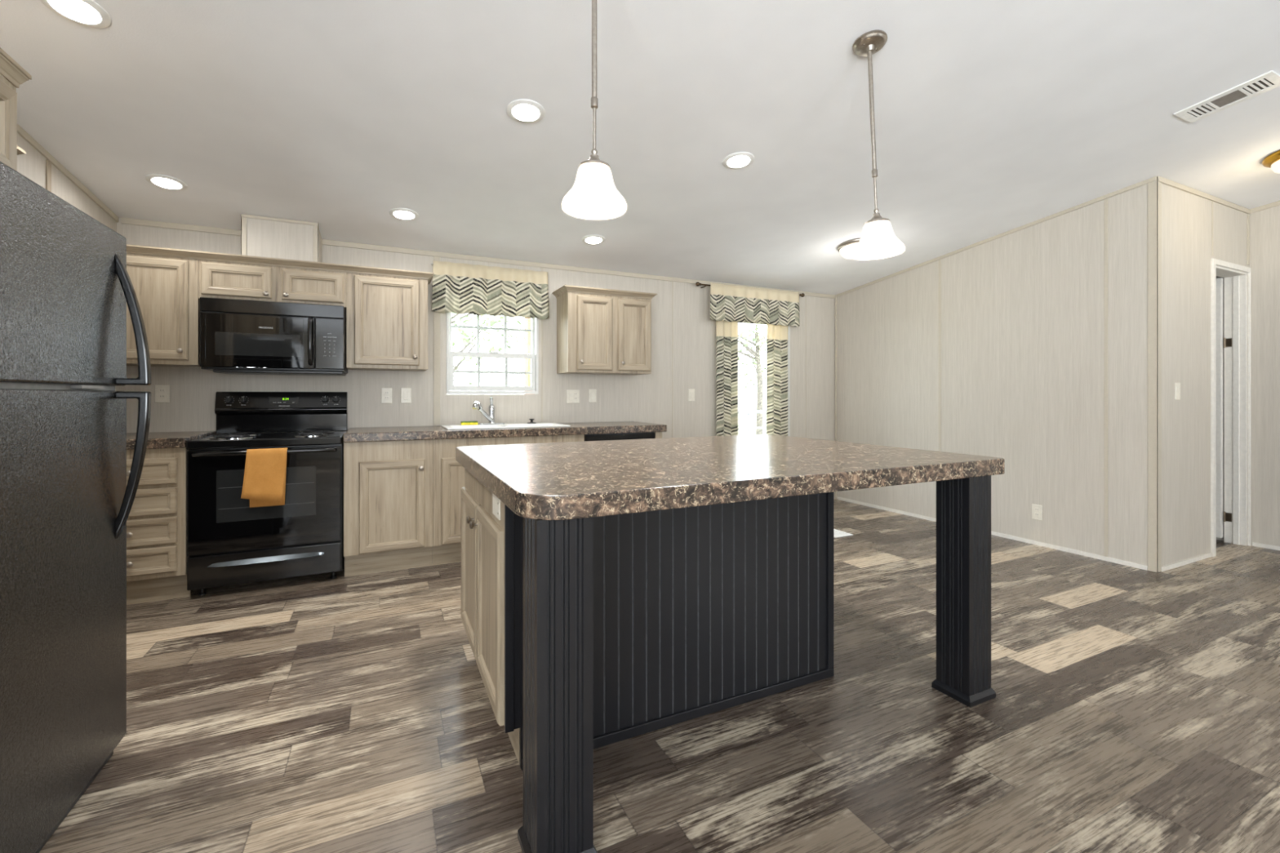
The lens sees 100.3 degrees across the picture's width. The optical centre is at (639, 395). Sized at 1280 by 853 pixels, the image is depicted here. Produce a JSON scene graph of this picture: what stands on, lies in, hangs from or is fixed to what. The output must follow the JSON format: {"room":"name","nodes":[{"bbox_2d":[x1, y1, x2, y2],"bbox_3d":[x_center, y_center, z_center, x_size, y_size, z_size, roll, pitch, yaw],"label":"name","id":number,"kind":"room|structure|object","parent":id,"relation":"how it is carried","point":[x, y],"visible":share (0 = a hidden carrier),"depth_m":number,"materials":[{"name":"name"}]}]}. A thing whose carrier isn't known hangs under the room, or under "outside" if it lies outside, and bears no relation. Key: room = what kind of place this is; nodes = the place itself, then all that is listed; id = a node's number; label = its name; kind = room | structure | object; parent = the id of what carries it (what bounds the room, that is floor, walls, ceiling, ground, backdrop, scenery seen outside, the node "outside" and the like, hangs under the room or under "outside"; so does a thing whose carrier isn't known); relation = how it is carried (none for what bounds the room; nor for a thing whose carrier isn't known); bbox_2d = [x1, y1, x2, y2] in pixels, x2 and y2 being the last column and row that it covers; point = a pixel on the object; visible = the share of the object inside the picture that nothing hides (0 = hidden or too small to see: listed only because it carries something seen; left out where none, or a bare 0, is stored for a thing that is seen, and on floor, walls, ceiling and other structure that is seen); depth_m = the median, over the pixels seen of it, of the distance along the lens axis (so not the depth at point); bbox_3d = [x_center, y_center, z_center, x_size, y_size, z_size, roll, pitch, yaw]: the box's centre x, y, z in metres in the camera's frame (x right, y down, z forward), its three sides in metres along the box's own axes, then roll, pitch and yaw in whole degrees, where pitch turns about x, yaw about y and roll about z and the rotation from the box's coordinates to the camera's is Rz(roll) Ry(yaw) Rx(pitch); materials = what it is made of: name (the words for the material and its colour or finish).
{"room":"kitchen","nodes":[
{"label":"kitchen","id":0,"kind":"room"},
{"bbox_2d":[17,133,116,391],"bbox_3d":[-1.579,-0.224,-0.302,0.100,2.748,8.020,0,0,-26],"label":"wall","id":1,"kind":"structure","parent":0,"point":[32,165],"depth_m":2.73,"materials":[{"name":"beige paint"}]},
{"bbox_2d":[0,47,31,171],"bbox_3d":[-1.771,-0.719,0.966,0.648,0.338,0.873,0,0,-26],"label":"upper cabinet","id":2,"kind":"object","parent":1,"relation":"attached to","point":[12,74],"visible":0.74,"depth_m":1.40,"materials":[{"name":"brown wood"}]},
{"bbox_2d":[17,146,26,155],"bbox_3d":[-2.266,-0.528,1.670,0.362,0.687,0.378,0,0,-26],"label":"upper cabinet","id":3,"kind":"object","parent":1,"relation":"attached to","point":[20,151],"visible":0.13,"depth_m":1.89,"materials":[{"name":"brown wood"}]},
{"bbox_2d":[45,159,51,192],"bbox_3d":[-2.933,-0.467,2.650,0.008,1.393,0.035,0,0,-26],"label":"trim","id":4,"kind":"structure","parent":1,"relation":"attached to","point":[48,164],"depth_m":2.64,"materials":[{"name":"brown wood"}]},
{"bbox_2d":[17,124,119,222],"bbox_3d":[-2.339,-1.339,1.413,0.010,0.517,4.270,0,0,-26],"label":"trim","id":5,"kind":"structure","parent":1,"relation":"attached to","point":[20,131],"depth_m":2.77,"materials":[{"name":"wood"}]},
{"bbox_2d":[116,217,835,498],"bbox_3d":[0.087,0.019,5.009,7.694,2.262,0.120,0,0,-26],"label":"wall","id":6,"kind":"structure","parent":0,"point":[646,397],"depth_m":4.55,"materials":[{"name":"beige paint"}]},
{"bbox_2d":[155,384,169,402],"bbox_3d":[-3.065,-0.010,3.428,0.072,0.115,0.008,0,0,-26],"label":"wall outlet","id":7,"kind":"object","parent":6,"relation":"attached to","point":[162,392],"visible":1,"depth_m":3.43,"materials":[{"name":"white plastic"}]},
{"bbox_2d":[159,388,164,392],"bbox_3d":[-3.064,-0.029,3.425,0.032,0.028,0.002,0,0,-26],"label":"receptacle","id":8,"kind":"object","parent":7,"relation":"attached to","point":[161,390],"depth_m":3.42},
{"bbox_2d":[159,394,164,399],"bbox_3d":[-3.064,0.009,3.425,0.032,0.028,0.002,0,0,-26],"label":"receptacle","id":9,"kind":"object","parent":7,"relation":"attached to","point":[161,396],"depth_m":3.42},
{"bbox_2d":[126,253,200,367],"bbox_3d":[-2.961,-0.506,3.272,0.472,0.643,0.359,0,0,-26],"label":"upper cabinet","id":10,"kind":"object","parent":6,"relation":"attached to","point":[166,288],"visible":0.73,"depth_m":3.19,"materials":[{"name":"brown wood"}]},
{"bbox_2d":[198,259,346,310],"bbox_3d":[-2.391,-0.710,3.545,0.791,0.236,0.359,0,0,-26],"label":"upper cabinet","id":11,"kind":"object","parent":6,"relation":"attached to","point":[216,279],"visible":0.92,"depth_m":3.40,"materials":[{"name":"brown wood"}]},
{"bbox_2d":[200,297,347,375],"bbox_3d":[-2.363,-0.364,3.511,0.756,0.448,0.462,0,0,-26],"label":"microwave","id":12,"kind":"object","parent":11,"relation":"attached to","point":[237,336],"visible":1,"depth_m":3.34,"materials":[{"name":"black plastic"}]},
{"bbox_2d":[126,244,434,284],"bbox_3d":[-2.358,-0.850,3.567,1.814,0.044,0.347,0,0,-26],"label":"crown molding","id":13,"kind":"structure","parent":11,"relation":"attached to","point":[131,249],"depth_m":3.40,"materials":[{"name":"brown wood"}]},
{"bbox_2d":[240,213,321,270],"bbox_3d":[-2.384,-0.986,3.585,0.421,0.314,0.292,0,0,-26],"label":"duct cover","id":14,"kind":"object","parent":11,"relation":"on","point":[260,236],"visible":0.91,"depth_m":3.46,"materials":[{"name":"wood"}]},
{"bbox_2d":[381,387,391,403],"bbox_3d":[-1.891,0.002,3.990,0.072,0.115,0.008,0,0,-26],"label":"wall outlet","id":15,"kind":"object","parent":6,"relation":"attached to","point":[386,393],"visible":1,"depth_m":3.99,"materials":[{"name":"white plastic"}]},
{"bbox_2d":[384,391,389,395],"bbox_3d":[-1.890,-0.017,3.988,0.032,0.028,0.002,0,0,-26],"label":"receptacle","id":16,"kind":"object","parent":15,"relation":"attached to","point":[386,393],"depth_m":3.99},
{"bbox_2d":[384,395,389,399],"bbox_3d":[-1.890,0.021,3.988,0.032,0.028,0.002,0,0,-26],"label":"receptacle","id":17,"kind":"object","parent":15,"relation":"attached to","point":[386,397],"depth_m":3.99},
{"bbox_2d":[346,272,427,371],"bbox_3d":[-1.802,-0.506,3.827,0.512,0.643,0.359,0,0,-26],"label":"upper cabinet","id":18,"kind":"object","parent":6,"relation":"attached to","point":[387,316],"visible":1,"depth_m":3.70,"materials":[{"name":"brown wood"}]},
{"bbox_2d":[400,387,411,403],"bbox_3d":[-1.771,0.002,4.047,0.072,0.115,0.010,0,0,-26],"label":"light switch","id":19,"kind":"object","parent":6,"relation":"attached to","point":[406,393],"visible":1,"depth_m":4.04,"materials":[{"name":"white plastic"}]},
{"bbox_2d":[433,256,439,425],"bbox_3d":[-1.575,-0.435,4.143,0.048,1.330,0.007,0,0,-26],"label":"trim","id":20,"kind":"structure","parent":6,"relation":"attached to","point":[436,314],"depth_m":4.14,"materials":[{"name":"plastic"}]},
{"bbox_2d":[120,217,835,298],"bbox_3d":[-0.535,-1.093,4.639,6.013,0.037,0.010,0,0,-26],"label":"trim","id":21,"kind":"structure","parent":6,"relation":"attached to","point":[123,220],"depth_m":4.17,"materials":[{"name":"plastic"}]},
{"bbox_2d":[446,311,538,394],"bbox_3d":[-1.204,-0.424,4.378,0.730,0.830,0.104,0,0,-26],"label":"window","id":22,"kind":"structure","parent":6,"relation":"in","point":[451,388],"depth_m":4.36,"materials":[{"name":"plastic"}]},
{"bbox_2d":[541,267,542,422],"bbox_3d":[-0.826,-0.435,4.503,0.010,1.330,0.004,0,0,-26],"label":"trim","id":23,"kind":"structure","parent":6,"relation":"attached to","point":[541,268],"depth_m":4.50,"materials":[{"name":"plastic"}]},
{"bbox_2d":[566,390,579,403],"bbox_3d":[-0.578,0.010,4.618,0.117,0.115,0.010,0,0,-26],"label":"wall outlet","id":24,"kind":"object","parent":6,"relation":"attached to","point":[572,396],"visible":1,"depth_m":4.62,"materials":[{"name":"white plastic"}]},
{"bbox_2d":[588,389,596,402],"bbox_3d":[-0.416,0.004,4.696,0.072,0.115,0.010,0,0,-26],"label":"light switch","id":25,"kind":"object","parent":6,"relation":"attached to","point":[592,393],"visible":1,"depth_m":4.69,"materials":[{"name":"white plastic"}]},
{"bbox_2d":[552,284,657,374],"bbox_3d":[-0.295,-0.528,4.549,0.822,0.687,0.359,0,0,-26],"label":"upper cabinet","id":26,"kind":"object","parent":6,"relation":"attached to","point":[602,333],"visible":1,"depth_m":4.41,"materials":[{"name":"brown wood"}]},
{"bbox_2d":[671,281,672,437],"bbox_3d":[0.307,0.025,5.046,0.010,2.250,0.003,0,0,-26],"label":"trim","id":27,"kind":"structure","parent":6,"relation":"attached to","point":[672,282],"depth_m":5.04,"materials":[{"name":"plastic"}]},
{"bbox_2d":[688,389,694,400],"bbox_3d":[0.496,-0.003,5.133,0.072,0.115,0.010,0,0,-26],"label":"light switch","id":28,"kind":"object","parent":6,"relation":"attached to","point":[691,392],"visible":1,"depth_m":5.13,"materials":[{"name":"white plastic"}]},
{"bbox_2d":[695,281,804,297],"bbox_3d":[1.116,-1.055,5.377,1.332,0.042,0.105,0,0,-26],"label":"curtain rod","id":29,"kind":"object","parent":6,"relation":"attached to","point":[697,283],"visible":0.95,"depth_m":5.11,"materials":[{"name":"brown metal"}]},
{"bbox_2d":[715,320,737,435],"bbox_3d":[0.858,0.105,5.249,0.265,2.010,0.046,0,0,-26],"label":"curtain","id":30,"kind":"object","parent":29,"relation":"hanging from","point":[726,332],"visible":0.54,"depth_m":5.25,"materials":[{"name":"fabric"}]},
{"bbox_2d":[710,283,799,326],"bbox_3d":[1.166,-0.892,5.334,1.104,0.360,0.022,0,0,-26],"label":"valance","id":31,"kind":"object","parent":29,"relation":"hanging from","point":[728,303],"visible":1,"depth_m":5.31,"materials":[{"name":"fabric"}]},
{"bbox_2d":[766,324,787,435],"bbox_3d":[1.429,0.105,5.523,0.281,2.010,0.046,0,0,-26],"label":"curtain","id":32,"kind":"object","parent":29,"relation":"hanging from","point":[776,335],"visible":0.6,"depth_m":5.51,"materials":[{"name":"fabric"}]},
{"bbox_2d":[737,322,790,435],"bbox_3d":[1.158,0.124,5.498,0.918,2.047,0.144,0,0,-26],"label":"door","id":33,"kind":"structure","parent":6,"relation":"in","point":[788,326],"depth_m":5.65,"materials":[{"name":"plastic"}]},
{"bbox_2d":[805,295,806,437],"bbox_3d":[1.787,0.025,5.756,0.008,2.250,0.003,0,0,-26],"label":"trim","id":34,"kind":"structure","parent":6,"relation":"attached to","point":[806,295],"depth_m":5.75,"materials":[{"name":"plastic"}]},
{"bbox_2d":[835,297,836,498],"bbox_3d":[2.172,0.030,5.924,0.022,2.240,0.012,0,0,-26],"label":"trim","id":35,"kind":"structure","parent":6,"relation":"attached to","point":[835,297],"depth_m":5.92,"materials":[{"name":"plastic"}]},
{"bbox_2d":[0,0,1279,295],"bbox_3d":[1.841,-1.408,1.348,7.694,0.619,8.240,0,0,-26],"label":"ceiling","id":36,"kind":"structure","parent":0,"point":[993,117],"depth_m":2.58,"materials":[{"name":"paint"}]},
{"bbox_2d":[40,0,111,28],"bbox_3d":[-1.937,-1.326,1.833,0.176,0.029,0.175,0,0,-26],"label":"recessed light","id":37,"kind":"object","parent":36,"relation":"in","point":[87,13],"visible":1,"depth_m":1.84,"materials":[{"name":"white plastic"}]},
{"bbox_2d":[145,173,187,190],"bbox_3d":[-2.623,-1.176,2.962,0.176,0.029,0.175,0,0,-26],"label":"recessed light","id":38,"kind":"object","parent":36,"relation":"in","point":[162,181],"visible":1,"depth_m":2.94,"materials":[{"name":"white plastic"}]},
{"bbox_2d":[389,208,418,220],"bbox_3d":[-1.538,-1.176,3.482,0.176,0.029,0.175,0,0,-26],"label":"recessed light","id":39,"kind":"object","parent":36,"relation":"in","point":[404,214],"visible":1,"depth_m":3.46,"materials":[{"name":"white plastic"}]},
{"bbox_2d":[506,99,545,123],"bbox_3d":[-0.535,-1.326,2.505,0.176,0.029,0.175,0,0,-26],"label":"recessed light","id":40,"kind":"object","parent":36,"relation":"in","point":[523,111],"visible":1,"depth_m":2.49,"materials":[{"name":"white plastic"}]},
{"bbox_2d":[582,235,604,244],"bbox_3d":[-0.352,-1.176,4.050,0.176,0.029,0.175,0,0,-26],"label":"recessed light","id":41,"kind":"object","parent":36,"relation":"in","point":[589,239],"visible":1,"depth_m":4.03,"materials":[{"name":"white plastic"}]},
{"bbox_2d":[561,0,626,220],"bbox_3d":[-0.141,-1.010,1.661,0.203,0.868,0.203,0,0,-26],"label":"pendant light","id":42,"kind":"object","parent":36,"relation":"hanging from","point":[593,195],"visible":1,"depth_m":1.65,"materials":[{"name":"white glass"}]},
{"bbox_2d":[723,151,754,168],"bbox_3d":[0.558,-1.326,3.028,0.176,0.029,0.175,0,0,-26],"label":"recessed light","id":43,"kind":"object","parent":36,"relation":"in","point":[739,160],"visible":1,"depth_m":3.01,"materials":[{"name":"white plastic"}]},
{"bbox_2d":[836,238,860,259],"bbox_3d":[1.795,-1.191,4.435,0.304,0.145,0.302,0,0,-26],"label":"flush light","id":44,"kind":"object","parent":36,"relation":"attached to","point":[846,249],"visible":0.38,"depth_m":4.37,"materials":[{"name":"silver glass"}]},
{"bbox_2d":[851,30,905,260],"bbox_3d":[0.973,-1.008,2.195,0.215,0.872,0.203,0,0,-26],"label":"pendant light","id":45,"kind":"object","parent":36,"relation":"hanging from","point":[877,241],"visible":1,"depth_m":2.17,"materials":[{"name":"white glass"}]},
{"bbox_2d":[1173,70,1279,123],"bbox_3d":[2.940,-1.481,2.669,0.200,0.045,0.342,0,0,-26],"label":"ceiling vent","id":46,"kind":"object","parent":36,"relation":"in","point":[1268,81],"visible":1,"depth_m":2.66,"materials":[{"name":"white plastic"}]},
{"bbox_2d":[1261,150,1279,173],"bbox_3d":[3.980,-1.426,3.230,0.292,0.135,0.290,0,0,-26],"label":"hall ceiling light","id":47,"kind":"object","parent":36,"relation":"attached to","point":[1272,161],"visible":1,"depth_m":3.26,"materials":[{"name":"gold metal"}]},
{"bbox_2d":[39,498,1279,852],"bbox_3d":[1.841,1.200,1.348,7.694,0.100,8.240,0,0,-26],"label":"floor","id":48,"kind":"structure","parent":0,"point":[1133,709],"depth_m":1.82,"materials":[{"name":"brown wood"}]},
{"bbox_2d":[0,161,151,852],"bbox_3d":[-1.784,0.318,1.259,0.790,1.656,0.763,0,0,-26],"label":"refrigerator","id":49,"kind":"object","parent":48,"relation":"on","point":[66,286],"visible":1,"depth_m":1.37,"materials":[{"name":"black metal"}]},
{"bbox_2d":[126,447,191,604],"bbox_3d":[-2.887,0.722,3.143,0.494,0.857,0.672,0,0,-26],"label":"base cabinet","id":50,"kind":"object","parent":48,"relation":"on","point":[157,557],"visible":0.51,"depth_m":2.94,"materials":[{"name":"brown wood"}]},
{"bbox_2d":[126,431,216,449],"bbox_3d":[-2.896,0.264,3.151,0.504,0.056,0.651,0,0,-26],"label":"countertop","id":51,"kind":"structure","parent":50,"relation":"on","point":[159,440],"depth_m":2.96,"materials":[{"name":"stone"}]},
{"bbox_2d":[186,391,347,595],"bbox_3d":[-2.308,0.563,3.393,0.760,1.174,0.682,0,0,-26],"label":"range","id":52,"kind":"object","parent":48,"relation":"on","point":[230,542],"visible":1,"depth_m":3.19,"materials":[{"name":"black metal"}]},
{"bbox_2d":[240,448,287,507],"bbox_3d":[-2.172,0.477,3.094,0.220,0.338,0.041,0,0,-26],"label":"dish towel","id":53,"kind":"object","parent":52,"relation":"hanging from","point":[265,469],"visible":1,"depth_m":3.08,"materials":[{"name":"orange fabric"}]},
{"bbox_2d":[186,430,346,449],"bbox_3d":[-2.305,0.271,3.387,0.760,0.063,0.560,0,0,-26],"label":"cooktop","id":54,"kind":"object","parent":52,"relation":"in","point":[308,438],"depth_m":3.19,"materials":[{"name":"black metal"}]},
{"bbox_2d":[343,439,432,577],"bbox_3d":[-1.733,0.722,3.696,0.520,0.857,0.672,0,0,-26],"label":"base cabinet","id":55,"kind":"object","parent":48,"relation":"on","point":[388,485],"visible":0.94,"depth_m":3.43,"materials":[{"name":"brown wood"}]},
{"bbox_2d":[431,434,584,565],"bbox_3d":[-1.020,0.722,4.037,1.060,0.857,0.672,0,0,-26],"label":"base cabinet","id":56,"kind":"object","parent":48,"relation":"on","point":[448,474],"visible":0.16,"depth_m":3.60,"materials":[{"name":"brown wood"}]},
{"bbox_2d":[342,421,666,442],"bbox_3d":[-0.949,0.264,4.085,2.273,0.056,0.651,0,0,-26],"label":"countertop","id":57,"kind":"structure","parent":56,"relation":"on","point":[406,433],"depth_m":3.75,"materials":[{"name":"stone"}]},
{"bbox_2d":[471,396,504,424],"bbox_3d":[-1.201,0.120,4.120,0.146,0.215,0.334,0,0,26],"label":"faucet","id":58,"kind":"object","parent":57,"relation":"on","point":[477,405],"visible":0.99,"depth_m":4.16,"materials":[{"name":"silver metal"}]},
{"bbox_2d":[440,422,569,429],"bbox_3d":[-1.026,0.316,4.063,0.876,0.178,0.495,0,0,-26],"label":"sink","id":59,"kind":"object","parent":57,"relation":"in","point":[520,424],"visible":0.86,"depth_m":4.04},
{"bbox_2d":[460,421,477,425],"bbox_3d":[-1.320,0.214,4.131,0.120,0.026,0.068,0,0,-26],"label":"sponge","id":60,"kind":"object","parent":59,"relation":"on","point":[463,423],"visible":1,"depth_m":4.10,"materials":[{"name":"yellow"}]},
{"bbox_2d":[450,423,559,427],"bbox_3d":[-1.005,0.317,4.018,0.788,0.177,0.300,0,0,-26],"label":"basin","id":61,"kind":"object","parent":59,"relation":"in","point":[518,424],"depth_m":4.11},
{"bbox_2d":[527,418,536,423],"bbox_3d":[-0.877,0.208,4.331,0.072,0.039,0.072,0,0,-26],"label":"strainer","id":62,"kind":"object","parent":59,"relation":"on","point":[531,420],"visible":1,"depth_m":4.32,"materials":[{"name":"black metal"}]},
{"bbox_2d":[517,517,597,852],"bbox_3d":[-0.210,0.723,1.353,0.163,0.854,0.163,0,0,-26],"label":"island post","id":63,"kind":"object","parent":48,"relation":"on","point":[558,554],"visible":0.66,"depth_m":1.30,"materials":[{"name":"black wood"}]},
{"bbox_2d":[584,431,655,441],"bbox_3d":[-0.266,0.722,4.387,0.588,0.853,0.577,0,0,-26],"label":"dishwasher","id":64,"kind":"object","parent":48,"relation":"on","point":[604,437],"visible":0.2,"depth_m":4.12,"materials":[{"name":"black plastic"}]},
{"bbox_2d":[461,468,834,770],"bbox_3d":[-0.027,0.723,2.310,1.378,0.854,0.930,0,0,-26],"label":"base cabinet","id":65,"kind":"object","parent":48,"relation":"on","point":[704,610],"visible":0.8,"depth_m":1.91,"materials":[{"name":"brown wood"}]},
{"bbox_2d":[492,493,500,519],"bbox_3d":[-0.471,0.363,1.751,0.006,0.070,0.115,0,0,-26],"label":"outlet cover","id":66,"kind":"object","parent":65,"relation":"attached to","point":[495,501],"visible":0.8,"depth_m":1.73,"materials":[{"name":"plastic"}]},
{"bbox_2d":[455,434,1004,519],"bbox_3d":[0.261,0.266,2.239,1.819,0.059,1.388,0,0,-26],"label":"countertop","id":67,"kind":"structure","parent":65,"relation":"on","point":[568,480],"depth_m":1.75,"materials":[{"name":"stone"}]},
{"bbox_2d":[653,431,662,438],"bbox_3d":[0.019,0.722,4.557,0.060,0.857,0.613,0,0,-26],"label":"end panel","id":68,"kind":"object","parent":48,"relation":"on","point":[658,434],"visible":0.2,"depth_m":4.28,"materials":[{"name":"brown wood"}]},
{"bbox_2d":[834,528,853,537],"bbox_3d":[1.612,1.147,4.465,0.195,0.006,0.250,0,0,-26],"label":"floor vent","id":69,"kind":"object","parent":48,"relation":"in","point":[837,533],"visible":0.48,"depth_m":4.41,"materials":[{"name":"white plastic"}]},
{"bbox_2d":[931,475,995,707],"bbox_3d":[1.252,0.723,2.070,0.154,0.854,0.154,0,0,-26],"label":"island post","id":70,"kind":"object","parent":48,"relation":"on","point":[963,505],"visible":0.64,"depth_m":2.02,"materials":[{"name":"black wood"}]},
{"bbox_2d":[836,176,1163,566],"bbox_3d":[2.808,-0.137,4.727,0.090,2.574,2.740,0,0,-26],"label":"wall","id":71,"kind":"structure","parent":0,"point":[1023,310],"depth_m":4.17,"materials":[{"name":"beige paint"}]},
{"bbox_2d":[938,259,941,451],"bbox_3d":[2.708,-0.051,4.827,0.004,2.342,0.022,0,0,-26],"label":"trim","id":72,"kind":"structure","parent":71,"relation":"attached to","point":[940,260],"depth_m":4.82,"materials":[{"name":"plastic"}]},
{"bbox_2d":[836,496,1147,570],"bbox_3d":[2.760,1.136,4.713,0.008,0.028,2.664,0,0,-26],"label":"baseboard","id":73,"kind":"structure","parent":71,"relation":"attached to","point":[1008,536],"depth_m":4.10,"materials":[{"name":"white wood"}]},
{"bbox_2d":[835,176,1156,297],"bbox_3d":[2.763,-1.255,4.706,0.010,0.337,2.740,0,0,-26],"label":"trim","id":74,"kind":"structure","parent":71,"relation":"attached to","point":[1151,180],"depth_m":4.23,"materials":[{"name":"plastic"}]},
{"bbox_2d":[1031,503,1042,520],"bbox_3d":[3.051,0.898,4.105,0.008,0.115,0.072,0,0,-26],"label":"wall outlet","id":75,"kind":"object","parent":71,"relation":"attached to","point":[1037,510],"visible":1,"depth_m":4.10,"materials":[{"name":"white plastic"}]},
{"bbox_2d":[1104,199,1107,556],"bbox_3d":[3.241,-0.121,3.715,0.004,2.483,0.022,0,0,-26],"label":"trim","id":76,"kind":"structure","parent":71,"relation":"attached to","point":[1105,200],"depth_m":3.71,"materials":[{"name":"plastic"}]},
{"bbox_2d":[1147,177,1161,572],"bbox_3d":[3.369,-0.134,3.498,0.051,2.568,0.051,0,0,-26],"label":"trim","id":77,"kind":"structure","parent":71,"relation":"attached to","point":[1154,188],"depth_m":3.48,"materials":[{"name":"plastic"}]},
{"bbox_2d":[1163,183,1248,565],"bbox_3d":[4.039,-0.132,3.848,1.370,2.563,0.090,0,0,-26],"label":"wall","id":78,"kind":"structure","parent":0,"point":[1187,216],"depth_m":3.66,"materials":[{"name":"white paint"}]},
{"bbox_2d":[1174,382,1180,399],"bbox_3d":[3.611,-0.027,3.587,0.072,0.115,0.010,0,0,-26],"label":"light switch","id":79,"kind":"object","parent":78,"relation":"attached to","point":[1177,385],"visible":1,"depth_m":3.58,"materials":[{"name":"white plastic"}]},
{"bbox_2d":[1161,552,1211,571],"bbox_3d":[3.736,1.136,3.648,0.739,0.028,0.008,0,0,-26],"label":"baseboard","id":80,"kind":"structure","parent":78,"relation":"attached to","point":[1175,565],"depth_m":3.63,"materials":[{"name":"white wood"}]},
{"bbox_2d":[1157,176,1250,213],"bbox_3d":[4.020,-1.406,3.783,1.460,0.033,0.010,0,0,-26],"label":"trim","id":81,"kind":"structure","parent":78,"relation":"attached to","point":[1163,180],"depth_m":3.74,"materials":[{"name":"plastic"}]},
{"bbox_2d":[1212,201,1213,255],"bbox_3d":[4.096,-1.194,3.823,0.012,0.388,0.004,0,0,-26],"label":"trim","id":82,"kind":"structure","parent":78,"relation":"attached to","point":[1212,202],"depth_m":3.82,"materials":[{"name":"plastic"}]},
{"bbox_2d":[1210,257,1251,556],"bbox_3d":[4.225,0.087,4.258,0.663,2.125,0.696,0,0,-26],"label":"door","id":83,"kind":"structure","parent":78,"relation":"in","point":[1237,277],"depth_m":4.11,"materials":[{"name":"wood"}]},
{"bbox_2d":[1247,213,1249,264],"bbox_3d":[4.657,-1.194,4.091,0.035,0.388,0.006,0,0,-26],"label":"trim","id":84,"kind":"structure","parent":78,"relation":"attached to","point":[1248,215],"depth_m":4.08,"materials":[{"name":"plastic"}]},
{"bbox_2d":[1216,204,1279,546],"bbox_3d":[5.270,-0.224,2.980,0.100,2.748,8.020,0,0,-26],"label":"wall","id":85,"kind":"structure","parent":0,"point":[1264,224],"depth_m":4.03,"materials":[{"name":"beige paint"}]},
{"bbox_2d":[1249,200,1279,213],"bbox_3d":[5.002,-1.494,3.411,0.010,0.205,1.530,0,0,-26],"label":"trim","id":86,"kind":"structure","parent":85,"relation":"attached to","point":[1276,203],"depth_m":4.02,"materials":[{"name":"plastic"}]},
{"bbox_2d":[1252,542,1279,550],"bbox_3d":[5.815,1.136,1.716,0.008,0.028,5.250,0,0,-26],"label":"baseboard","id":87,"kind":"structure","parent":85,"relation":"attached to","point":[1257,544],"depth_m":4.02,"materials":[{"name":"white wood"}]},
{"label":"outside","id":88,"kind":"structure","parent":0,"visible":0},
{"bbox_3d":[1.294,1.275,7.135,3.900,0.150,2.650,0,0,-26],"label":"deck","id":89,"kind":"object","parent":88,"visible":0},
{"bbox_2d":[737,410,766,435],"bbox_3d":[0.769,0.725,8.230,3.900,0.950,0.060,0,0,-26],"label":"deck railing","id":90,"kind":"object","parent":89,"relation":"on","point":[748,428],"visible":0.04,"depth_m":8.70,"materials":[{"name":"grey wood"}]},
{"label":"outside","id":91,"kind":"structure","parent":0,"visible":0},
{"bbox_2d":[737,413,766,435],"bbox_3d":[-12.142,1.760,29.971,64.000,0.020,55.450,0,0,-26],"label":"lawn","id":92,"kind":"structure","parent":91,"point":[742,417],"depth_m":33.48,"materials":[{"name":"white"}]},
{"bbox_2d":[451,312,524,385],"bbox_3d":[-4.762,-0.732,12.029,5.323,4.969,5.124,0,0,-26],"label":"tree","id":93,"kind":"object","parent":92,"relation":"on","point":[467,342],"visible":0.16,"depth_m":11.90,"materials":[{"name":"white plant"}]},
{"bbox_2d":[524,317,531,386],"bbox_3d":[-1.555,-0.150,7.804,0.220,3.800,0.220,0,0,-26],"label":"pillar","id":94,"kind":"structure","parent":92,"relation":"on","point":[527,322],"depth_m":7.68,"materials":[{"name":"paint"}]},
{"bbox_2d":[737,324,766,434],"bbox_3d":[3.866,-0.977,17.633,5.303,5.459,3.950,0,0,-43],"label":"tree","id":95,"kind":"object","parent":92,"relation":"on","point":[759,416],"visible":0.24,"depth_m":17.32,"materials":[{"name":"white plant"}]},
{"bbox_3d":[-1.190,-1.010,4.304,0.913,0.010,0.039,0,0,-26],"label":"curtain rod","id":96,"kind":"object","parent":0,"visible":0},
{"bbox_2d":[431,260,549,319],"bbox_3d":[-1.172,-0.827,4.263,0.916,0.398,0.046,0,0,-26],"label":"window valance","id":97,"kind":"object","parent":96,"relation":"hanging from","point":[457,288],"visible":1,"depth_m":4.26,"materials":[{"name":"fabric"}]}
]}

